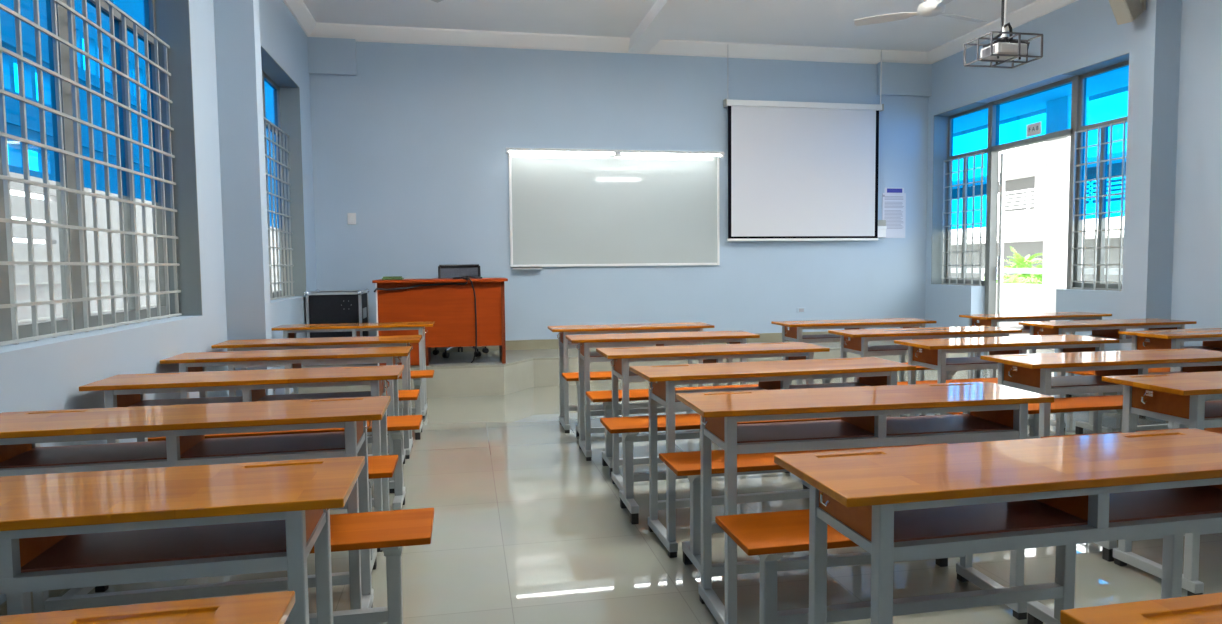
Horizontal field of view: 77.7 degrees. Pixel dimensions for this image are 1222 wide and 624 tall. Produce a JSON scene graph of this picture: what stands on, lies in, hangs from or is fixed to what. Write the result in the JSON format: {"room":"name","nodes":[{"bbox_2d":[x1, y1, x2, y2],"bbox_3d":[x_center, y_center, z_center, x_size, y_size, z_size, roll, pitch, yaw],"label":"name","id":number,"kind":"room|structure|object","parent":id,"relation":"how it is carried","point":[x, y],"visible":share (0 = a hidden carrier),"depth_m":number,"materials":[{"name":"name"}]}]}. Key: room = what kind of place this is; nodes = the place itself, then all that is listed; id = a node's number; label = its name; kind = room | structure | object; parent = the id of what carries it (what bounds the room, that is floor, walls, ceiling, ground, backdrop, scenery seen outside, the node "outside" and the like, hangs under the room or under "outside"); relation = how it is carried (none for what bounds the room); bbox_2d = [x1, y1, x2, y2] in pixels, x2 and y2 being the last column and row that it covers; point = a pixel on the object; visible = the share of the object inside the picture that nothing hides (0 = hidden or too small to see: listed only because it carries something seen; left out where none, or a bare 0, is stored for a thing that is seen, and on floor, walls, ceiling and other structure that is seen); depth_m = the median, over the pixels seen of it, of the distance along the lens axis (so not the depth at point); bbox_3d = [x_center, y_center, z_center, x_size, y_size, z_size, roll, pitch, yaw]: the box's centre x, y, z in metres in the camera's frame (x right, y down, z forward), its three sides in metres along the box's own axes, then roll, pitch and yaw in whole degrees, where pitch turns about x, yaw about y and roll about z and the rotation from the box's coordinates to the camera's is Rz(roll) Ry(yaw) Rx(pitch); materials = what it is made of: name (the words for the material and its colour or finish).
{"room":"classroom","nodes":[
{"label":"classroom","id":0,"kind":"room"},
{"bbox_2d":[0,0,316,604],"bbox_3d":[-2.063,-0.743,1.980,0.240,3.680,11.950,-1,4,-11],"label":"wall","id":1,"kind":"structure","parent":0,"point":[45,374],"depth_m":4.45,"materials":[{"name":"blue paint"}]},
{"bbox_2d":[0,0,201,345],"bbox_3d":[-2.220,-0.886,2.803,0.230,2.010,3.200,-1,4,-11],"label":"window","id":2,"kind":"structure","parent":1,"relation":"in","point":[95,95],"depth_m":3.55,"materials":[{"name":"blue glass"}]},
{"bbox_2d":[0,392,293,615],"bbox_3d":[-1.800,1.073,1.490,0.012,0.110,10.680,-1,4,-11],"label":"baseboard","id":3,"kind":"structure","parent":1,"relation":"attached to","point":[52,593],"depth_m":2.64,"materials":[{"name":"tile"}]},
{"bbox_2d":[213,0,273,395],"bbox_3d":[-2.393,-0.920,4.935,0.235,3.680,0.150,-1,4,-11],"label":"pillar","id":4,"kind":"structure","parent":1,"relation":"attached to","point":[236,22],"depth_m":4.87,"materials":[{"name":"blue paint"}]},
{"bbox_2d":[261,46,306,299],"bbox_3d":[-2.919,-1.101,6.415,0.230,2.010,1.850,-1,4,-11],"label":"window","id":5,"kind":"structure","parent":1,"relation":"in","point":[281,94],"depth_m":7.22,"materials":[{"name":"blue glass"}]},
{"bbox_2d":[263,116,294,299],"bbox_3d":[-2.922,-0.869,6.425,0.025,1.546,1.845,-1,4,-11],"label":"security grille","id":6,"kind":"object","parent":5,"relation":"attached to","point":[288,156],"depth_m":7.02,"materials":[{"name":"grey metal"}]},
{"bbox_2d":[283,0,315,36],"bbox_3d":[-1.914,-2.520,1.903,0.100,0.125,11.950,-1,4,-11],"label":"trim","id":7,"kind":"structure","parent":1,"relation":"attached to","point":[298,8],"depth_m":7.21,"materials":[{"name":"white paint"}]},
{"bbox_2d":[309,41,927,340],"bbox_3d":[0.351,-1.175,8.640,7.515,3.680,0.240,-1,4,-11],"label":"wall","id":8,"kind":"structure","parent":0,"point":[413,144],"depth_m":8.34,"materials":[{"name":"blue paint"}]},
{"bbox_2d":[307,37,356,75],"bbox_3d":[-2.862,-2.623,7.784,0.465,0.360,0.050,-1,4,-11],"label":"trim","id":9,"kind":"structure","parent":8,"relation":"attached to","point":[326,56],"depth_m":7.76,"materials":[{"name":"blue paint"}]},
{"bbox_2d":[347,213,355,224],"bbox_3d":[-2.711,-0.975,7.928,0.085,0.120,0.018,-1,4,-11],"label":"light switch","id":10,"kind":"object","parent":8,"relation":"attached to","point":[351,216],"visible":1,"depth_m":7.92,"materials":[{"name":"white plastic"}]},
{"bbox_2d":[506,147,617,155],"bbox_3d":[-0.535,-1.728,8.191,1.200,0.065,0.240,-1,4,-11],"label":"lamp","id":11,"kind":"object","parent":8,"relation":"attached to","point":[508,150],"visible":1,"depth_m":8.10,"materials":[{"name":"white plastic"}]},
{"bbox_2d":[508,153,719,268],"bbox_3d":[0.074,-1.123,8.416,2.383,1.272,0.099,-1,4,-11],"label":"whiteboard","id":12,"kind":"object","parent":8,"relation":"attached to","point":[566,210],"visible":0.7,"depth_m":8.43,"materials":[{"name":"grey ceramic"}]},
{"bbox_2d":[512,265,541,268],"bbox_3d":[-0.910,-0.486,8.245,0.320,0.042,0.064,-1,4,-11],"label":"marker tray","id":13,"kind":"object","parent":12,"relation":"on","point":[513,266],"depth_m":8.21,"materials":[{"name":"white metal"}]},
{"bbox_2d":[310,23,928,63],"bbox_3d":[0.366,-2.932,8.363,7.035,0.140,0.105,-1,4,-11],"label":"trim","id":14,"kind":"structure","parent":8,"relation":"attached to","point":[360,33],"depth_m":8.25,"materials":[{"name":"white paint"}]},
{"bbox_2d":[431,331,830,351],"bbox_3d":[0.391,0.332,8.607,7.035,0.105,0.015,-1,4,-11],"label":"baseboard","id":15,"kind":"structure","parent":8,"relation":"attached to","point":[764,337],"depth_m":8.38,"materials":[{"name":"tile"}]},
{"bbox_2d":[618,150,724,156],"bbox_3d":[0.653,-1.754,8.420,1.200,0.065,0.240,-1,4,-11],"label":"lamp","id":16,"kind":"object","parent":8,"relation":"attached to","point":[620,152],"visible":0.99,"depth_m":8.33,"materials":[{"name":"white plastic"}]},
{"bbox_2d":[797,308,805,312],"bbox_3d":[2.245,-0.021,8.947,0.110,0.060,0.013,-1,4,-11],"label":"wall socket","id":17,"kind":"object","parent":8,"relation":"attached to","point":[799,310],"visible":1,"depth_m":8.94,"materials":[{"name":"white plastic"}]},
{"bbox_2d":[878,220,886,237],"bbox_3d":[3.225,-0.995,9.057,0.153,0.210,0.056,-1,4,-11],"label":"wall box","id":18,"kind":"object","parent":8,"relation":"attached to","point":[882,227],"visible":0.85,"depth_m":9.04,"materials":[{"name":"white plastic"}]},
{"bbox_2d":[882,188,905,237],"bbox_3d":[3.399,-1.190,9.103,0.305,0.600,0.009,-1,4,-11],"label":"notice sheet","id":19,"kind":"object","parent":8,"relation":"attached to","point":[893,199],"visible":1,"depth_m":9.10,"materials":[{"name":"grey paper"}]},
{"bbox_2d":[877,62,931,96],"bbox_3d":[3.484,-2.758,9.001,0.678,0.370,0.060,-1,4,-11],"label":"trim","id":20,"kind":"structure","parent":8,"relation":"attached to","point":[898,79],"depth_m":8.97,"materials":[{"name":"blue paint"}]},
{"bbox_2d":[50,349,1221,623],"bbox_3d":[2.178,0.912,5.578,9.855,0.150,18.000,-1,4,-11],"label":"floor","id":21,"kind":"structure","parent":0,"point":[526,529],"depth_m":3.16,"materials":[{"name":"beige tile"}]},
{"bbox_2d":[0,591,294,623],"bbox_3d":[-0.995,0.786,0.805,1.200,0.750,0.348,-1,4,-11],"label":"student desk","id":22,"kind":"object","parent":21,"relation":"on","point":[275,607],"visible":1,"depth_m":1.00,"materials":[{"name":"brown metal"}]},
{"bbox_2d":[0,456,364,623],"bbox_3d":[-1.141,0.742,1.558,1.200,0.750,0.348,-1,4,-11],"label":"student desk","id":23,"kind":"object","parent":21,"relation":"on","point":[126,526],"visible":1,"depth_m":1.50,"materials":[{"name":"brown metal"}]},
{"bbox_2d":[0,396,390,612],"bbox_3d":[-1.325,0.692,2.405,1.200,0.750,0.348,-1,4,-12],"label":"student desk","id":24,"kind":"object","parent":21,"relation":"on","point":[185,428],"visible":0.9,"depth_m":2.35,"materials":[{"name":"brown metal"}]},
{"bbox_2d":[6,508,433,623],"bbox_3d":[-1.113,0.856,2.136,1.200,0.451,0.270,-1,4,-11],"label":"bench","id":25,"kind":"object","parent":21,"relation":"on","point":[389,531],"visible":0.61,"depth_m":2.20,"materials":[{"name":"grey paint"}]},
{"bbox_2d":[62,455,398,610],"bbox_3d":[-1.414,0.818,2.810,1.200,0.451,0.270,-1,4,-11],"label":"bench","id":26,"kind":"object","parent":21,"relation":"on","point":[384,466],"visible":0.19,"depth_m":2.86,"materials":[{"name":"grey paint"}]},
{"bbox_2d":[79,365,403,551],"bbox_3d":[-1.512,0.641,3.255,1.200,0.750,0.348,-1,4,-11],"label":"student desk","id":27,"kind":"object","parent":21,"relation":"on","point":[120,390],"visible":0.48,"depth_m":3.18,"materials":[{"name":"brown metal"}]},
{"bbox_2d":[148,415,421,509],"bbox_3d":[-1.522,0.769,3.628,1.200,0.451,0.270,-1,4,-11],"label":"bench","id":28,"kind":"object","parent":21,"relation":"on","point":[396,425],"visible":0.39,"depth_m":3.63,"materials":[{"name":"grey paint"}]},
{"bbox_2d":[160,346,411,492],"bbox_3d":[-1.694,0.592,4.090,1.200,0.750,0.348,-1,4,-11],"label":"student desk","id":29,"kind":"object","parent":21,"relation":"on","point":[194,361],"visible":0.52,"depth_m":3.98,"materials":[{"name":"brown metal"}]},
{"bbox_2d":[211,335,421,458],"bbox_3d":[-1.813,0.550,4.805,1.200,0.750,0.348,-1,4,-11],"label":"student desk","id":30,"kind":"object","parent":21,"relation":"on","point":[399,340],"visible":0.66,"depth_m":4.69,"materials":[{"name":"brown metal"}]},
{"bbox_2d":[271,321,434,418],"bbox_3d":[-2.024,0.474,6.067,1.200,0.750,0.348,-1,4,-11],"label":"student desk","id":31,"kind":"object","parent":21,"relation":"on","point":[289,331],"visible":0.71,"depth_m":5.97,"materials":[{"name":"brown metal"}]},
{"bbox_2d":[274,370,433,439],"bbox_3d":[-1.853,0.669,5.313,1.200,0.451,0.270,-1,4,-11],"label":"bench","id":32,"kind":"object","parent":21,"relation":"on","point":[416,375],"visible":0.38,"depth_m":5.37,"materials":[{"name":"grey paint"}]},
{"bbox_2d":[367,389,419,463],"bbox_3d":[-1.738,0.722,4.430,1.200,0.451,0.270,-1,4,-11],"label":"bench","id":33,"kind":"object","parent":21,"relation":"on","point":[403,395],"visible":0.16,"depth_m":4.50,"materials":[{"name":"grey paint"}]},
{"bbox_2d":[293,350,967,397],"bbox_3d":[0.510,0.572,8.015,7.035,0.265,1.250,-1,4,-11],"label":"platform","id":34,"kind":"object","parent":21,"relation":"on","point":[486,381],"visible":0.3,"depth_m":7.17,"materials":[{"name":"tile"}]},
{"bbox_2d":[301,340,898,369],"bbox_3d":[0.509,0.430,8.006,7.035,0.020,1.250,-1,4,-11],"label":"platform slab","id":35,"kind":"object","parent":34,"relation":"on","point":[455,360],"visible":0.3,"depth_m":7.63,"materials":[{"name":"tile"}]},
{"bbox_2d":[304,289,369,348],"bbox_3d":[-2.719,0.127,7.582,0.537,0.701,0.590,-1,4,-11],"label":"equipment case","id":36,"kind":"object","parent":35,"relation":"on","point":[331,306],"visible":0.7,"depth_m":7.31,"materials":[{"name":"black laminate"}]},
{"bbox_2d":[372,278,507,365],"bbox_3d":[-1.622,0.082,7.328,1.220,0.802,0.670,-1,4,-11],"label":"desk","id":37,"kind":"object","parent":35,"relation":"on","point":[451,307],"visible":0.86,"depth_m":7.06,"materials":[{"name":"laminate"}]},
{"bbox_2d":[382,276,403,279],"bbox_3d":[-2.030,-0.315,7.057,0.185,0.031,0.200,-1,4,-11],"label":"book","id":38,"kind":"object","parent":37,"relation":"on","point":[385,277],"visible":0.98,"depth_m":6.97,"materials":[{"name":"green paper"}]},
{"bbox_2d":[374,277,467,291],"bbox_3d":[-1.747,-0.256,7.010,0.845,0.131,0.176,-1,4,-11],"label":"power cable","id":39,"kind":"object","parent":37,"relation":"hanging from","point":[453,277],"visible":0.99,"depth_m":6.98,"materials":[{"name":"black plastic"}]},
{"bbox_2d":[465,277,476,362],"bbox_3d":[-1.320,0.081,7.124,0.084,0.818,0.205,-2,4,-28],"label":"hanging cable","id":40,"kind":"object","parent":37,"relation":"hanging from","point":[465,277],"visible":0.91,"depth_m":7.09,"materials":[{"name":"black plastic"}]},
{"bbox_2d":[460,276,481,278],"bbox_3d":[-1.329,-0.330,7.163,0.222,0.031,0.123,-2,4,-27],"label":"coiled cable","id":41,"kind":"object","parent":37,"relation":"on","point":[460,276],"visible":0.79,"depth_m":7.13,"materials":[{"name":"black plastic"}]},
{"bbox_2d":[432,264,488,357],"bbox_3d":[-1.573,-0.024,7.896,0.582,0.940,0.560,-1,4,-11],"label":"office chair","id":42,"kind":"object","parent":35,"relation":"on","point":[444,271],"visible":0.4,"depth_m":8.02,"materials":[{"name":"black plastic"}]},
{"bbox_2d":[548,322,714,432],"bbox_3d":[0.147,0.476,5.676,1.200,0.750,0.348,-1,4,-11],"label":"student desk","id":43,"kind":"object","parent":21,"relation":"on","point":[564,344],"visible":0.65,"depth_m":5.55,"materials":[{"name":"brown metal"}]},
{"bbox_2d":[562,371,719,436],"bbox_3d":[0.271,0.647,5.310,1.200,0.451,0.270,-1,4,-11],"label":"bench","id":44,"kind":"object","parent":21,"relation":"on","point":[604,375],"visible":0.2,"depth_m":5.24,"materials":[{"name":"brown wood"}]},
{"bbox_2d":[565,331,759,460],"bbox_3d":[0.327,0.522,4.894,1.200,0.750,0.348,-1,4,-10],"label":"student desk","id":45,"kind":"object","parent":21,"relation":"on","point":[585,356],"visible":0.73,"depth_m":4.76,"materials":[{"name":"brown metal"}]},
{"bbox_2d":[586,384,758,475],"bbox_3d":[0.465,0.694,4.519,1.200,0.451,0.270,-1,4,-11],"label":"bench","id":46,"kind":"object","parent":21,"relation":"on","point":[605,397],"visible":0.38,"depth_m":4.44,"materials":[{"name":"grey paint"}]},
{"bbox_2d":[596,342,829,489],"bbox_3d":[0.543,0.569,4.102,1.200,0.750,0.348,-1,4,-11],"label":"student desk","id":47,"kind":"object","parent":21,"relation":"on","point":[620,357],"visible":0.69,"depth_m":4.00,"materials":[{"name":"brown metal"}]},
{"bbox_2d":[600,413,840,523],"bbox_3d":[0.563,0.741,3.724,1.200,0.451,0.270,-1,4,-11],"label":"bench","id":48,"kind":"object","parent":21,"relation":"on","point":[629,427],"visible":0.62,"depth_m":3.62,"materials":[{"name":"grey paint"}]},
{"bbox_2d":[630,357,916,557],"bbox_3d":[0.709,0.612,3.358,1.200,0.750,0.348,-1,4,-12],"label":"student desk","id":49,"kind":"object","parent":21,"relation":"on","point":[866,371],"visible":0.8,"depth_m":3.28,"materials":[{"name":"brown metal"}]},
{"bbox_2d":[659,443,947,572],"bbox_3d":[0.807,0.782,3.014,1.200,0.451,0.270,-1,4,-11],"label":"bench","id":50,"kind":"object","parent":21,"relation":"on","point":[688,464],"visible":0.35,"depth_m":2.90,"materials":[{"name":"grey paint"}]},
{"bbox_2d":[771,318,936,415],"bbox_3d":[1.879,0.445,5.897,1.200,0.750,0.348,-1,4,-10],"label":"student desk","id":51,"kind":"object","parent":21,"relation":"on","point":[791,330],"visible":0.52,"depth_m":5.77,"materials":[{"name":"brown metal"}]},
{"bbox_2d":[676,382,1053,623],"bbox_3d":[0.852,0.657,2.606,1.200,0.750,0.348,-1,4,-9],"label":"student desk","id":52,"kind":"object","parent":21,"relation":"on","point":[991,411],"visible":0.93,"depth_m":2.51,"materials":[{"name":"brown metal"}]},
{"bbox_2d":[822,363,956,414],"bbox_3d":[2.018,0.616,5.519,1.200,0.451,0.270,-1,4,-11],"label":"bench","id":53,"kind":"object","parent":21,"relation":"on","point":[949,374],"visible":0.06,"depth_m":5.48,"materials":[{"name":"grey paint"}]},
{"bbox_2d":[715,509,1075,623],"bbox_3d":[0.927,0.828,2.254,1.200,0.451,0.270,-1,4,-11],"label":"bench","id":54,"kind":"object","parent":21,"relation":"on","point":[770,536],"visible":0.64,"depth_m":2.22,"materials":[{"name":"grey paint"}]},
{"bbox_2d":[828,326,1021,415],"bbox_3d":[2.084,0.494,5.064,1.200,0.750,0.348,-1,4,-11],"label":"student desk","id":55,"kind":"object","parent":21,"relation":"on","point":[855,341],"visible":0.5,"depth_m":4.93,"materials":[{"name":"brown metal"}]},
{"bbox_2d":[897,378,1039,436],"bbox_3d":[2.213,0.663,4.723,1.200,0.451,0.270,-1,4,-11],"label":"bench","id":56,"kind":"object","parent":21,"relation":"on","point":[1033,421],"visible":0.03,"depth_m":4.79,"materials":[{"name":"grey paint"}]},
{"bbox_2d":[774,428,1221,623],"bbox_3d":[1.009,0.707,1.762,1.200,0.750,0.348,-1,4,-11],"label":"student desk","id":57,"kind":"object","parent":21,"relation":"on","point":[941,500],"visible":1,"depth_m":1.64,"materials":[{"name":"brown wood"}]},
{"bbox_2d":[894,334,1118,443],"bbox_3d":[2.267,0.534,4.373,1.200,0.750,0.348,-1,4,-11],"label":"student desk","id":58,"kind":"object","parent":21,"relation":"on","point":[929,353],"visible":0.44,"depth_m":4.27,"materials":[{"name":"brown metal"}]},
{"bbox_2d":[959,312,1111,396],"bbox_3d":[3.584,0.395,6.426,1.200,0.750,0.348,-1,4,-12],"label":"student desk","id":59,"kind":"object","parent":21,"relation":"on","point":[975,319],"visible":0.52,"depth_m":6.31,"materials":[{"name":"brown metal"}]},
{"bbox_2d":[948,395,1122,431],"bbox_3d":[2.302,0.707,3.998,1.200,0.451,0.270,-1,4,-11],"label":"bench","id":60,"kind":"object","parent":21,"relation":"on","point":[1109,402],"visible":0.03,"depth_m":3.95,"materials":[{"name":"grey paint"}]},
{"bbox_2d":[951,268,1122,335],"bbox_3d":[6.897,0.186,6.449,0.130,1.105,18.000,-1,4,-11],"label":"parapet","id":61,"kind":"object","parent":21,"relation":"on","point":[1017,298],"visible":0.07,"depth_m":11.00,"materials":[{"name":"white paint"}]},
{"bbox_2d":[1041,136,1082,349],"bbox_3d":[6.098,-1.163,10.204,0.320,3.355,0.380,-1,4,-11],"label":"column","id":62,"kind":"structure","parent":21,"relation":"on","point":[1057,152],"depth_m":10.15,"materials":[{"name":"white paint"}]},
{"bbox_2d":[980,348,1221,440],"bbox_3d":[2.396,0.580,3.601,1.200,0.750,0.348,-1,4,-10],"label":"student desk","id":63,"kind":"object","parent":21,"relation":"on","point":[1030,372],"visible":0.52,"depth_m":3.47,"materials":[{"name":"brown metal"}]},
{"bbox_2d":[1019,318,1196,430],"bbox_3d":[3.640,0.446,5.584,1.200,0.750,0.348,-1,4,-12],"label":"student desk","id":64,"kind":"object","parent":21,"relation":"on","point":[1110,329],"visible":0.45,"depth_m":5.47,"materials":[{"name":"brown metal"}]},
{"bbox_2d":[1040,427,1221,561],"bbox_3d":[2.450,0.752,3.233,1.200,0.451,0.270,-1,4,-11],"label":"bench","id":65,"kind":"object","parent":21,"relation":"on","point":[1107,552],"visible":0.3,"depth_m":3.05,"materials":[{"name":"grey paint"}]},
{"bbox_2d":[1060,592,1221,623],"bbox_3d":[1.204,0.755,0.948,1.200,0.750,0.348,-1,4,-11],"label":"student desk","id":66,"kind":"object","parent":21,"relation":"on","point":[1203,608],"visible":1,"depth_m":0.97,"materials":[{"name":"brown wood"}]},
{"bbox_2d":[1067,367,1214,433],"bbox_3d":[3.753,0.616,5.233,1.200,0.451,0.270,-1,4,-11],"label":"bench","id":67,"kind":"object","parent":21,"relation":"on","point":[1080,425],"visible":0.26,"depth_m":5.15,"materials":[{"name":"grey paint"}]},
{"bbox_2d":[1102,371,1221,595],"bbox_3d":[2.530,0.621,2.916,1.200,0.750,0.348,-1,4,-11],"label":"student desk","id":68,"kind":"object","parent":21,"relation":"on","point":[1180,398],"visible":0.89,"depth_m":2.79,"materials":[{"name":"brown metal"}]},
{"bbox_2d":[1119,328,1221,430],"bbox_3d":[3.853,0.492,4.793,1.200,0.750,0.348,-1,4,-11],"label":"student desk","id":69,"kind":"object","parent":21,"relation":"on","point":[1211,338],"visible":0.44,"depth_m":4.70,"materials":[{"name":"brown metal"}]},
{"bbox_2d":[303,0,1036,51],"bbox_3d":[1.488,-2.758,2.548,7.515,0.200,12.430,-1,4,-11],"label":"ceiling","id":70,"kind":"structure","parent":0,"point":[818,23],"depth_m":7.62,"materials":[{"name":"paint"}]},
{"bbox_2d":[628,0,693,52],"bbox_3d":[1.436,-2.589,2.538,0.230,0.135,11.930,-1,4,-11],"label":"ceiling beam","id":71,"kind":"structure","parent":70,"relation":"attached to","point":[663,14],"depth_m":7.45,"materials":[{"name":"paint"}]},
{"bbox_2d":[723,50,883,240],"bbox_3d":[2.233,-1.933,8.738,1.940,2.218,0.081,-1,4,-11],"label":"projection screen","id":72,"kind":"object","parent":70,"relation":"hanging from","point":[798,171],"visible":1,"depth_m":8.75,"materials":[{"name":"white fabric"}]},
{"bbox_2d":[854,0,986,25],"bbox_3d":[2.731,-2.687,6.223,1.132,0.413,0.994,-1,4,-11],"label":"ceiling fan","id":73,"kind":"object","parent":70,"relation":"hanging from","point":[929,8],"visible":1,"depth_m":6.41,"materials":[{"name":"white metal"}]},
{"bbox_2d":[963,0,1042,68],"bbox_3d":[2.916,-2.362,5.628,0.426,0.996,0.311,-1,4,-11],"label":"cage","id":74,"kind":"object","parent":70,"relation":"hanging from","point":[1003,33],"visible":0.85,"depth_m":5.61,"materials":[{"name":"grey metal"}]},
{"bbox_2d":[980,42,1026,63],"bbox_3d":[2.926,-1.927,5.667,0.250,0.108,0.229,-1,4,-11],"label":"projector","id":75,"kind":"object","parent":74,"relation":"in","point":[1000,47],"visible":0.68,"depth_m":5.57,"materials":[{"name":"grey plastic"}]},
{"bbox_2d":[982,45,994,56],"bbox_3d":[2.807,-1.936,5.633,0.004,0.055,0.140,-1,4,-11],"label":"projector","id":76,"kind":"object","parent":75,"relation":"attached to","point":[985,51],"depth_m":5.64,"materials":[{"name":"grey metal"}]},
{"bbox_2d":[925,0,1221,400],"bbox_3d":[5.080,-0.900,3.354,0.240,3.680,11.950,-1,4,-11],"label":"wall","id":77,"kind":"structure","parent":0,"point":[1078,34],"depth_m":6.47,"materials":[{"name":"blue paint"}]},
{"bbox_2d":[931,102,987,285],"bbox_3d":[4.038,-1.314,8.734,0.244,2.010,0.740,-1,4,-11],"label":"window","id":78,"kind":"structure","parent":77,"relation":"in","point":[960,135],"depth_m":8.87,"materials":[{"name":"blue glass"}]},
{"bbox_2d":[942,152,983,285],"bbox_3d":[4.051,-1.049,8.755,0.025,1.476,0.705,-1,4,-11],"label":"security grille","id":79,"kind":"object","parent":78,"relation":"attached to","point":[944,160],"depth_m":8.80,"materials":[{"name":"grey metal"}]},
{"bbox_2d":[927,0,1077,63],"bbox_3d":[4.894,-2.671,3.213,0.100,0.125,11.950,-1,4,-11],"label":"trim","id":80,"kind":"structure","parent":77,"relation":"attached to","point":[1039,8],"depth_m":7.82,"materials":[{"name":"white paint"}]},
{"bbox_2d":[984,75,1079,369],"bbox_3d":[4.350,-0.796,7.820,0.150,2.940,1.240,-1,4,-11],"label":"door","id":81,"kind":"structure","parent":77,"relation":"in","point":[1056,104],"depth_m":7.97,"materials":[{"name":"blue glass"}]},
{"bbox_2d":[1026,121,1041,136],"bbox_3d":[4.304,-1.859,7.718,0.008,0.125,0.200,-1,4,-11],"label":"room sign","id":82,"kind":"object","parent":81,"relation":"attached to","point":[1033,129],"visible":1,"depth_m":7.71,"materials":[{"name":"white plastic"}]},
{"bbox_2d":[1062,53,1128,290],"bbox_3d":[4.422,-1.197,6.750,0.244,2.010,0.850,-1,4,-11],"label":"window","id":83,"kind":"structure","parent":77,"relation":"in","point":[1103,98],"depth_m":6.90,"materials":[{"name":"blue glass"}]},
{"bbox_2d":[1070,120,1126,290],"bbox_3d":[4.437,-0.930,6.763,0.025,1.476,0.820,-1,4,-11],"label":"security grille","id":84,"kind":"object","parent":83,"relation":"attached to","point":[1098,144],"depth_m":6.86,"materials":[{"name":"grey metal"}]},
{"bbox_2d":[1103,392,1116,395],"bbox_3d":[5.178,0.947,2.386,0.012,0.110,9.800,-1,4,-11],"label":"baseboard","id":85,"kind":"structure","parent":77,"relation":"attached to","point":[1105,393],"depth_m":6.61,"materials":[{"name":"tile"}]},
{"bbox_2d":[1109,0,1145,24],"bbox_3d":[4.024,-2.428,5.929,0.316,0.332,0.145,-2,4,-24],"label":"wall speaker","id":86,"kind":"object","parent":77,"relation":"attached to","point":[1124,11],"visible":1,"depth_m":5.91,"materials":[{"name":"grey plastic"}]},
{"bbox_2d":[1120,0,1181,350],"bbox_3d":[4.313,-1.058,6.063,0.235,3.680,0.230,-1,4,-11],"label":"pillar","id":87,"kind":"structure","parent":77,"relation":"attached to","point":[1155,35],"depth_m":5.98,"materials":[{"name":"blue paint"}]},
{"label":"outside","id":88,"kind":"structure","parent":0,"visible":0},
{"bbox_3d":[18.812,1.207,24.123,74.000,0.150,100.000,-1,4,-11],"label":"ground","id":89,"kind":"structure","parent":88,"visible":0},
{"bbox_2d":[9,172,279,324],"bbox_3d":[-6.576,-3.037,9.769,0.150,10.600,38.000,-1,4,-11],"label":"facade","id":90,"kind":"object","parent":89,"relation":"on","point":[22,280],"visible":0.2,"depth_m":8.62,"materials":[{"name":"paint"}]},
{"bbox_2d":[983,247,1042,283],"bbox_3d":[11.471,-0.225,21.054,2.107,3.238,1.918,-4,5,-44],"label":"leafy shrub","id":91,"kind":"object","parent":89,"relation":"on","point":[1018,259],"visible":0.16,"depth_m":20.90,"materials":[{"name":"green plant"}]},
{"bbox_2d":[984,275,1041,283],"bbox_3d":[8.367,0.433,16.023,1.878,2.603,1.816,-4,5,-41],"label":"leafy shrub","id":92,"kind":"object","parent":89,"relation":"on","point":[1014,279],"visible":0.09,"depth_m":15.86,"materials":[{"name":"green plant"}]},
{"bbox_2d":[1017,262,1042,283],"bbox_3d":[10.209,0.211,17.883,1.819,2.780,1.964,-1,4,-11],"label":"leafy shrub","id":93,"kind":"object","parent":89,"relation":"on","point":[1038,276],"visible":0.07,"depth_m":17.77,"materials":[{"name":"green plant"}]},
{"bbox_2d":[951,142,1123,283],"bbox_3d":[16.540,-6.366,32.416,5.000,14.000,42.000,-1,4,-11],"label":"building","id":94,"kind":"structure","parent":89,"relation":"on","point":[1025,165],"depth_m":28.05,"materials":[{"name":"white paint"}]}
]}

